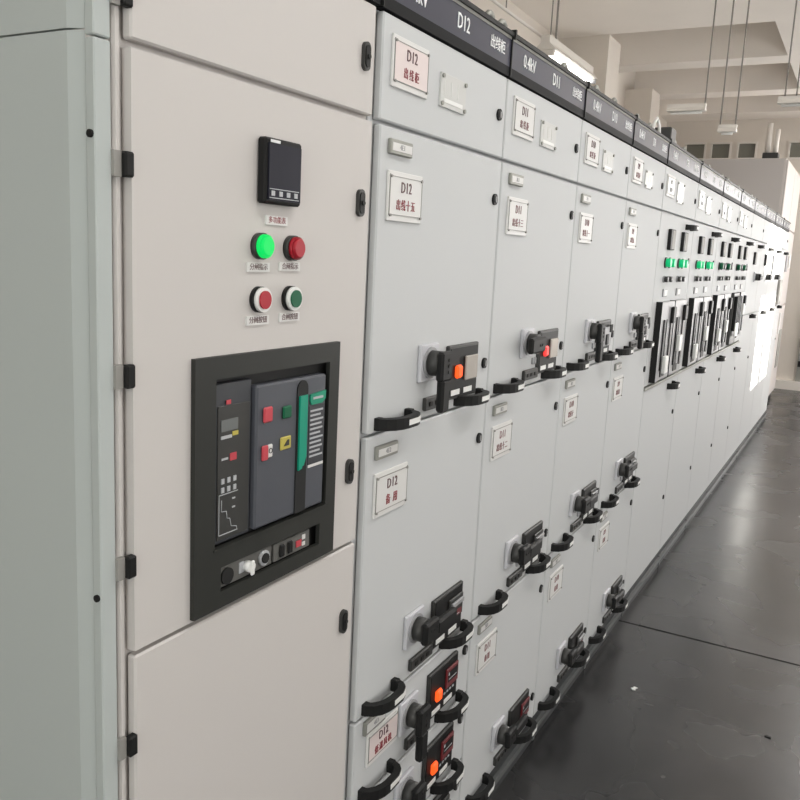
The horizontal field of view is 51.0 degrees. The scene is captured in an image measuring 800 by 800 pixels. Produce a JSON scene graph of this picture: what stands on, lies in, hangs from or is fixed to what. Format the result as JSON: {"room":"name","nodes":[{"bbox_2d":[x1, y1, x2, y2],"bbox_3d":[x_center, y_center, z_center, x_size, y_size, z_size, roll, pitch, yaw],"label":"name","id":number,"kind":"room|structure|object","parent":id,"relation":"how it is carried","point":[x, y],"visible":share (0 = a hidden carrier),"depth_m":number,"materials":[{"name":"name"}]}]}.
{"room":"electrical room","nodes":[
{"label":"electrical room","id":0,"kind":"room"},
{"bbox_2d":[468,0,666,126],"bbox_3d":[-0.238,-1.445,5.459,0.164,4.231,16.974,8,11,28],"label":"wall","id":1,"kind":"structure","parent":0,"point":[626,80],"depth_m":7.32,"materials":[{"name":"beige paint"}]},
{"bbox_2d":[559,35,620,98],"bbox_3d":[1.742,-1.613,8.400,0.492,3.739,0.410,8,11,28],"label":"column","id":2,"kind":"structure","parent":1,"relation":"attached to","point":[602,52],"depth_m":7.90,"materials":[{"name":"beige paint"}]},
{"bbox_2d":[624,88,659,126],"bbox_3d":[2.900,-1.949,10.640,0.328,3.739,0.410,8,11,28],"label":"column","id":3,"kind":"structure","parent":1,"relation":"attached to","point":[643,102],"depth_m":10.17,"materials":[{"name":"beige paint"}]},
{"bbox_2d":[489,388,799,799],"bbox_3d":[2.058,1.042,4.545,5.658,0.123,16.974,8,11,28],"label":"floor","id":4,"kind":"structure","parent":0,"point":[709,645],"depth_m":3.46,"materials":[{"name":"black"}]},
{"bbox_2d":[0,0,380,799],"bbox_3d":[-0.664,0.204,1.608,1.021,2.275,0.640,8,11,28],"label":"tall cabinet","id":5,"kind":"object","parent":4,"relation":"on","point":[185,184],"visible":1,"depth_m":1.19,"materials":[{"name":"beige metal"}]},
{"bbox_2d":[250,233,274,259],"bbox_3d":[-0.207,-0.234,1.276,0.020,0.040,0.040,8,11,28],"label":"lamp","id":6,"kind":"object","parent":5,"relation":"attached to","point":[262,246],"depth_m":1.27,"materials":[{"name":"green plastic"}]},
{"bbox_2d":[283,235,304,260],"bbox_3d":[-0.168,-0.244,1.347,0.020,0.040,0.040,8,11,28],"label":"lamp","id":7,"kind":"object","parent":5,"relation":"attached to","point":[293,245],"depth_m":1.34,"materials":[{"name":"red plastic"}]},
{"bbox_2d":[344,0,514,799],"bbox_3d":[-0.345,0.126,2.144,1.056,2.275,0.611,8,11,28],"label":"tall cabinet","id":8,"kind":"object","parent":4,"relation":"on","point":[441,70],"visible":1,"depth_m":1.83,"materials":[{"name":"grey metal"}]},
{"bbox_2d":[394,766,426,799],"bbox_3d":[0.027,0.966,1.996,0.056,0.146,0.085,8,11,28],"label":"switch","id":9,"kind":"object","parent":8,"relation":"attached to","point":[407,788],"depth_m":1.97,"materials":[{"name":"grey plastic"}]},
{"bbox_2d":[397,690,430,762],"bbox_3d":[0.037,0.769,1.962,0.056,0.146,0.085,8,11,28],"label":"switch","id":10,"kind":"object","parent":8,"relation":"attached to","point":[413,718],"depth_m":1.95,"materials":[{"name":"grey plastic"}]},
{"bbox_2d":[403,605,456,650],"bbox_3d":[0.074,0.522,1.964,0.056,0.082,0.178,8,11,28],"label":"switch","id":11,"kind":"object","parent":8,"relation":"attached to","point":[423,624],"depth_m":1.92,"materials":[{"name":"grey plastic"}]},
{"bbox_2d":[430,761,437,775],"bbox_3d":[0.087,0.933,2.124,0.012,0.031,0.030,8,11,28],"label":"lamp","id":12,"kind":"object","parent":8,"relation":"attached to","point":[433,764],"depth_m":2.12,"materials":[{"name":"orange plastic"}]},
{"bbox_2d":[417,342,452,412],"bbox_3d":[0.080,-0.048,1.823,0.056,0.146,0.085,8,11,28],"label":"switch","id":13,"kind":"object","parent":8,"relation":"attached to","point":[434,366],"depth_m":1.81,"materials":[{"name":"grey plastic"}]},
{"bbox_2d":[435,687,442,701],"bbox_3d":[0.096,0.736,2.089,0.012,0.031,0.030,8,11,28],"label":"lamp","id":14,"kind":"object","parent":8,"relation":"attached to","point":[438,690],"depth_m":2.08,"materials":[{"name":"orange plastic"}]},
{"bbox_2d":[455,365,462,378],"bbox_3d":[0.137,-0.066,1.950,0.012,0.031,0.030,8,11,28],"label":"lamp","id":15,"kind":"object","parent":8,"relation":"attached to","point":[458,368],"depth_m":1.94,"materials":[{"name":"orange plastic"}]},
{"bbox_2d":[459,10,588,799],"bbox_3d":[-0.050,0.048,2.673,1.056,2.275,0.611,8,11,28],"label":"tall cabinet","id":16,"kind":"object","parent":4,"relation":"on","point":[545,101],"visible":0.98,"depth_m":2.40,"materials":[{"name":"grey metal"}]},
{"bbox_2d":[490,713,527,751],"bbox_3d":[0.341,1.016,2.594,0.056,0.082,0.178,8,11,28],"label":"switch","id":17,"kind":"object","parent":16,"relation":"attached to","point":[505,727],"depth_m":2.55,"materials":[{"name":"grey plastic"}]},
{"bbox_2d":[504,535,541,568],"bbox_3d":[0.369,0.443,2.493,0.056,0.082,0.178,8,11,28],"label":"switch","id":18,"kind":"object","parent":16,"relation":"attached to","point":[518,549],"depth_m":2.44,"materials":[{"name":"grey plastic"}]},
{"bbox_2d":[519,328,545,358],"bbox_3d":[0.367,-0.155,2.330,0.056,0.082,0.125,8,11,28],"label":"switch","id":19,"kind":"object","parent":16,"relation":"attached to","point":[530,343],"depth_m":2.32,"materials":[{"name":"grey plastic"}]},
{"bbox_2d":[543,346,548,356],"bbox_3d":[0.432,-0.144,2.479,0.012,0.031,0.030,8,11,28],"label":"lamp","id":20,"kind":"object","parent":16,"relation":"attached to","point":[545,354],"depth_m":2.47,"materials":[{"name":"red plastic"}]},
{"bbox_2d":[531,62,636,740],"bbox_3d":[0.246,-0.030,3.202,1.056,2.275,0.611,8,11,28],"label":"tall cabinet","id":21,"kind":"object","parent":4,"relation":"on","point":[607,128],"visible":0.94,"depth_m":2.93,"materials":[{"name":"grey metal"}]},
{"bbox_2d":[555,640,583,669],"bbox_3d":[0.637,0.938,3.123,0.056,0.082,0.178,8,11,28],"label":"switch","id":22,"kind":"object","parent":21,"relation":"attached to","point":[566,652],"depth_m":3.07,"materials":[{"name":"grey plastic"}]},
{"bbox_2d":[569,489,597,516],"bbox_3d":[0.665,0.365,3.022,0.056,0.082,0.178,8,11,28],"label":"switch","id":23,"kind":"object","parent":21,"relation":"attached to","point":[579,500],"depth_m":2.97,"materials":[{"name":"grey plastic"}]},
{"bbox_2d":[584,318,605,362],"bbox_3d":[0.671,-0.204,2.881,0.056,0.146,0.085,8,11,28],"label":"switch","id":24,"kind":"object","parent":21,"relation":"attached to","point":[592,330],"depth_m":2.86,"materials":[{"name":"grey plastic"}]},
{"bbox_2d":[583,97,670,668],"bbox_3d":[0.541,-0.109,3.731,1.056,2.275,0.611,8,11,28],"label":"tall cabinet","id":25,"kind":"object","parent":4,"relation":"on","point":[649,147],"visible":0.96,"depth_m":3.46,"materials":[{"name":"grey metal"}]},
{"bbox_2d":[601,588,624,611],"bbox_3d":[0.932,0.860,3.652,0.056,0.082,0.178,8,11,28],"label":"switch","id":26,"kind":"object","parent":25,"relation":"attached to","point":[609,597],"depth_m":3.59,"materials":[{"name":"grey plastic"}]},
{"bbox_2d":[614,458,637,480],"bbox_3d":[0.960,0.287,3.551,0.056,0.082,0.178,8,11,28],"label":"switch","id":27,"kind":"object","parent":25,"relation":"attached to","point":[623,469],"depth_m":3.49,"materials":[{"name":"grey plastic"}]},
{"bbox_2d":[628,312,645,348],"bbox_3d":[0.966,-0.282,3.410,0.056,0.146,0.085,8,11,28],"label":"switch","id":28,"kind":"object","parent":25,"relation":"attached to","point":[636,322],"depth_m":3.39,"materials":[{"name":"grey plastic"}]},
{"bbox_2d":[621,123,702,616],"bbox_3d":[0.879,-0.200,4.343,1.048,2.275,0.800,8,11,28],"label":"tall cabinet","id":29,"kind":"object","parent":4,"relation":"on","point":[669,311],"visible":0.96,"depth_m":4.06,"materials":[{"name":"grey metal"}]},
{"bbox_2d":[648,301,676,382],"bbox_3d":[1.240,-0.277,3.930,0.048,0.370,0.292,8,11,28],"label":"switch","id":30,"kind":"object","parent":29,"relation":"attached to","point":[665,312],"depth_m":3.86,"materials":[{"name":"grey plastic"}]},
{"bbox_2d":[652,117,675,142],"bbox_3d":[1.248,-1.261,4.046,0.098,0.188,0.319,8,11,28],"label":"junction box","id":31,"kind":"object","parent":29,"relation":"on","point":[669,132],"visible":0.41,"depth_m":4.07,"materials":[{"name":"grey plastic"}]},
{"bbox_2d":[664,257,671,267],"bbox_3d":[1.227,-0.628,3.832,0.028,0.049,0.049,8,11,28],"label":"lamp","id":32,"kind":"object","parent":29,"relation":"attached to","point":[667,261],"depth_m":3.82,"materials":[{"name":"green plastic"}]},
{"bbox_2d":[668,259,675,267],"bbox_3d":[1.270,-0.639,3.910,0.028,0.049,0.049,8,11,28],"label":"lamp","id":33,"kind":"object","parent":29,"relation":"attached to","point":[673,260],"depth_m":3.89,"materials":[{"name":"green plastic"}]},
{"bbox_2d":[667,299,688,376],"bbox_3d":[1.385,-0.316,4.189,0.048,0.370,0.292,8,11,28],"label":"switch","id":34,"kind":"object","parent":29,"relation":"attached to","point":[682,308],"depth_m":4.16,"materials":[{"name":"grey plastic"}]},
{"bbox_2d":[677,258,684,268],"bbox_3d":[1.375,-0.667,4.098,0.028,0.049,0.049,8,11,28],"label":"lamp","id":35,"kind":"object","parent":29,"relation":"attached to","point":[680,263],"depth_m":4.08,"materials":[{"name":"green plastic"}]},
{"bbox_2d":[681,259,687,268],"bbox_3d":[1.419,-0.679,4.176,0.028,0.049,0.049,8,11,28],"label":"lamp","id":36,"kind":"object","parent":29,"relation":"attached to","point":[686,261],"depth_m":4.16,"materials":[{"name":"green plastic"}]},
{"bbox_2d":[658,147,725,565],"bbox_3d":[1.265,-0.302,5.035,1.048,2.275,0.800,8,11,28],"label":"tall cabinet","id":37,"kind":"object","parent":4,"relation":"on","point":[700,302],"visible":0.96,"depth_m":4.75,"materials":[{"name":"grey metal"}]},
{"bbox_2d":[682,297,704,366],"bbox_3d":[1.627,-0.380,4.623,0.048,0.370,0.292,8,11,28],"label":"switch","id":38,"kind":"object","parent":37,"relation":"attached to","point":[696,309],"depth_m":4.55,"materials":[{"name":"grey plastic"}]},
{"bbox_2d":[695,260,701,268],"bbox_3d":[1.613,-0.730,4.524,0.028,0.049,0.049,8,11,28],"label":"lamp","id":39,"kind":"object","parent":37,"relation":"attached to","point":[698,264],"depth_m":4.51,"materials":[{"name":"green plastic"}]},
{"bbox_2d":[696,296,713,361],"bbox_3d":[1.772,-0.418,4.882,0.048,0.370,0.292,8,11,28],"label":"switch","id":40,"kind":"object","parent":37,"relation":"attached to","point":[704,327],"depth_m":4.85,"materials":[{"name":"grey plastic"}]},
{"bbox_2d":[705,261,710,269],"bbox_3d":[1.762,-0.770,4.791,0.028,0.049,0.049,8,11,28],"label":"lamp","id":41,"kind":"object","parent":37,"relation":"attached to","point":[707,264],"depth_m":4.78,"materials":[{"name":"green plastic"}]},
{"bbox_2d":[685,164,742,528],"bbox_3d":[1.652,-0.404,5.728,1.048,2.275,0.800,8,11,28],"label":"tall cabinet","id":42,"kind":"object","parent":4,"relation":"on","point":[731,197],"visible":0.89,"depth_m":5.45,"materials":[{"name":"grey metal"}]},
{"bbox_2d":[707,294,725,354],"bbox_3d":[2.014,-0.482,5.315,0.048,0.370,0.292,8,11,28],"label":"switch","id":43,"kind":"object","parent":42,"relation":"attached to","point":[715,323],"depth_m":5.24,"materials":[{"name":"grey plastic"}]},
{"bbox_2d":[718,262,723,269],"bbox_3d":[2.000,-0.833,5.217,0.028,0.049,0.049,8,11,28],"label":"lamp","id":44,"kind":"object","parent":42,"relation":"attached to","point":[720,265],"depth_m":5.20,"materials":[{"name":"green plastic"}]},
{"bbox_2d":[718,293,732,350],"bbox_3d":[2.158,-0.520,5.574,0.048,0.370,0.292,8,11,28],"label":"switch","id":45,"kind":"object","parent":42,"relation":"attached to","point":[724,325],"depth_m":5.55,"materials":[{"name":"grey plastic"}]},
{"bbox_2d":[726,263,730,269],"bbox_3d":[2.148,-0.872,5.483,0.028,0.049,0.049,8,11,28],"label":"lamp","id":46,"kind":"object","parent":42,"relation":"attached to","point":[728,266],"depth_m":5.47,"materials":[{"name":"green plastic"}]},
{"bbox_2d":[706,178,756,499],"bbox_3d":[2.040,-0.507,6.419,1.051,2.275,0.800,8,11,28],"label":"tall cabinet","id":47,"kind":"object","parent":4,"relation":"on","point":[747,206],"visible":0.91,"depth_m":6.15,"materials":[{"name":"grey metal"}]},
{"bbox_2d":[726,292,742,344],"bbox_3d":[2.403,-0.585,6.008,0.051,0.366,0.287,8,11,28],"label":"switch","id":48,"kind":"object","parent":47,"relation":"attached to","point":[735,312],"depth_m":5.91,"materials":[{"name":"grey plastic"}]},
{"bbox_2d":[735,292,746,337],"bbox_3d":[2.538,-0.639,6.249,0.048,0.333,0.259,8,11,28],"label":"switch","id":49,"kind":"object","parent":47,"relation":"attached to","point":[744,299],"depth_m":6.26,"materials":[{"name":"grey plastic"}]},
{"bbox_2d":[723,188,767,475],"bbox_3d":[2.433,-0.610,7.117,1.056,2.275,0.816,8,11,28],"label":"tall cabinet","id":50,"kind":"object","parent":4,"relation":"on","point":[753,276],"visible":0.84,"depth_m":6.87,"materials":[{"name":"grey metal"}]},
{"bbox_2d":[753,272,762,281],"bbox_3d":[2.963,-1.016,6.931,0.056,0.082,0.178,8,11,28],"label":"switch","id":51,"kind":"object","parent":50,"relation":"attached to","point":[756,277],"depth_m":6.87,"materials":[{"name":"grey plastic"}]},
{"bbox_2d":[699,158,795,220],"bbox_3d":[3.831,-1.370,10.118,1.361,2.870,1.017,8,11,28],"label":"tall cabinet","id":52,"kind":"object","parent":4,"relation":"on","point":[769,180],"visible":0.13,"depth_m":9.30,"materials":[{"name":"grey paint"}]},
{"bbox_2d":[762,123,780,157],"bbox_3d":[4.207,-2.908,9.463,0.164,0.418,0.164,8,11,28],"label":"stub","id":53,"kind":"object","parent":52,"relation":"on","point":[767,154],"visible":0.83,"depth_m":9.43,"materials":[{"name":"grey plastic"}]},
{"bbox_2d":[736,197,776,457],"bbox_3d":[2.827,-0.714,7.824,1.056,2.275,0.816,8,11,28],"label":"tall cabinet","id":54,"kind":"object","parent":4,"relation":"on","point":[768,234],"visible":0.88,"depth_m":7.58,"materials":[{"name":"grey metal"}]},
{"bbox_2d":[764,272,772,280],"bbox_3d":[3.357,-1.121,7.637,0.056,0.082,0.178,8,11,28],"label":"switch","id":55,"kind":"object","parent":54,"relation":"attached to","point":[766,276],"depth_m":7.57,"materials":[{"name":"grey plastic"}]},
{"bbox_2d":[748,204,784,441],"bbox_3d":[3.222,-0.819,8.530,1.056,2.275,0.816,8,11,28],"label":"tall cabinet","id":56,"kind":"object","parent":4,"relation":"on","point":[778,226],"visible":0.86,"depth_m":8.29,"materials":[{"name":"grey metal"}]},
{"bbox_2d":[772,273,780,280],"bbox_3d":[3.752,-1.225,8.344,0.056,0.082,0.178,8,11,28],"label":"switch","id":57,"kind":"object","parent":56,"relation":"attached to","point":[775,276],"depth_m":8.28,"materials":[{"name":"grey plastic"}]},
{"bbox_2d":[757,210,790,428],"bbox_3d":[3.612,-0.924,9.239,1.047,2.275,0.816,8,11,28],"label":"tall cabinet","id":58,"kind":"object","parent":4,"relation":"on","point":[786,224],"visible":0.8,"depth_m":8.98,"materials":[{"name":"grey metal"}]},
{"bbox_2d":[768,171,799,396],"bbox_3d":[4.317,-1.499,10.988,1.361,2.870,0.976,8,11,28],"label":"tall cabinet","id":59,"kind":"object","parent":4,"relation":"on","point":[796,190],"visible":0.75,"depth_m":10.67,"materials":[{"name":"grey metal"}]},
{"bbox_2d":[509,0,799,121],"bbox_3d":[2.254,-2.939,3.846,5.658,0.492,16.974,8,11,28],"label":"ceiling","id":60,"kind":"structure","parent":0,"point":[667,43],"depth_m":8.53,"materials":[{"name":"white paint"}]},
{"bbox_2d":[490,0,559,38],"bbox_3d":[0.819,-2.825,5.659,0.023,0.499,1.804,8,11,28],"label":"conduit","id":61,"kind":"object","parent":60,"relation":"hanging from","point":[495,2],"visible":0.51,"depth_m":5.68,"materials":[{"name":"white metal"}]},
{"bbox_2d":[537,0,597,83],"bbox_3d":[1.307,-2.850,6.387,0.164,0.652,1.082,8,11,28],"label":"lamp","id":62,"kind":"object","parent":60,"relation":"hanging from","point":[549,45],"visible":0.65,"depth_m":6.21,"materials":[{"name":"white metal"}]},
{"bbox_2d":[666,0,716,114],"bbox_3d":[2.107,-2.572,6.019,0.268,0.996,0.082,8,11,28],"label":"lamp","id":63,"kind":"object","parent":60,"relation":"hanging from","point":[696,108],"visible":1,"depth_m":6.05,"materials":[{"name":"white metal"}]},
{"bbox_2d":[717,0,749,134],"bbox_3d":[2.335,-2.442,5.816,0.123,1.160,0.082,8,11,28],"label":"lamp","id":64,"kind":"object","parent":60,"relation":"hanging from","point":[724,129],"visible":1,"depth_m":5.86,"materials":[{"name":"white metal"}]},
{"bbox_2d":[777,0,799,106],"bbox_3d":[2.774,-2.513,5.750,0.230,0.954,0.082,8,11,28],"label":"lamp","id":65,"kind":"object","parent":60,"relation":"hanging from","point":[784,101],"visible":1,"depth_m":5.82,"materials":[{"name":"white metal"}]},
{"bbox_2d":[667,118,799,380],"bbox_3d":[6.228,-2.177,11.447,5.658,4.231,0.164,8,11,28],"label":"wall","id":66,"kind":"structure","parent":0,"point":[748,130],"depth_m":11.87,"materials":[{"name":"beige paint"}]},
{"bbox_2d":[685,142,706,158],"bbox_3d":[4.316,-3.628,12.243,0.303,0.246,0.098,8,11,28],"label":"window","id":67,"kind":"structure","parent":66,"relation":"in","point":[697,149],"depth_m":12.22,"materials":[{"name":"grey glass"}]},
{"bbox_2d":[709,142,731,158],"bbox_3d":[4.624,-3.584,12.077,0.287,0.246,0.098,8,11,28],"label":"window","id":68,"kind":"structure","parent":66,"relation":"in","point":[718,150],"depth_m":12.07,"materials":[{"name":"grey glass"}]},
{"bbox_2d":[736,141,757,158],"bbox_3d":[4.932,-3.539,11.912,0.271,0.246,0.098,8,11,28],"label":"window","id":69,"kind":"structure","parent":66,"relation":"in","point":[745,150],"depth_m":11.91,"materials":[{"name":"grey glass"}]},
{"bbox_2d":[775,379,799,390],"bbox_3d":[6.065,-0.139,11.688,5.330,0.123,0.098,8,11,28],"label":"baseboard","id":70,"kind":"structure","parent":66,"relation":"attached to","point":[779,384],"depth_m":11.93,"materials":[{"name":"white ceramic"}]},
{"bbox_2d":[787,141,799,158],"bbox_3d":[5.527,-3.454,11.592,0.287,0.246,0.098,8,11,28],"label":"window","id":71,"kind":"structure","parent":66,"relation":"in","point":[794,146],"depth_m":11.61,"materials":[{"name":"grey glass"}]},
{"bbox_2d":[795,346,799,381],"bbox_3d":[6.035,-1.184,11.555,0.845,1.976,0.074,8,11,28],"label":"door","id":72,"kind":"structure","parent":66,"relation":"in","point":[797,378],"depth_m":11.88,"materials":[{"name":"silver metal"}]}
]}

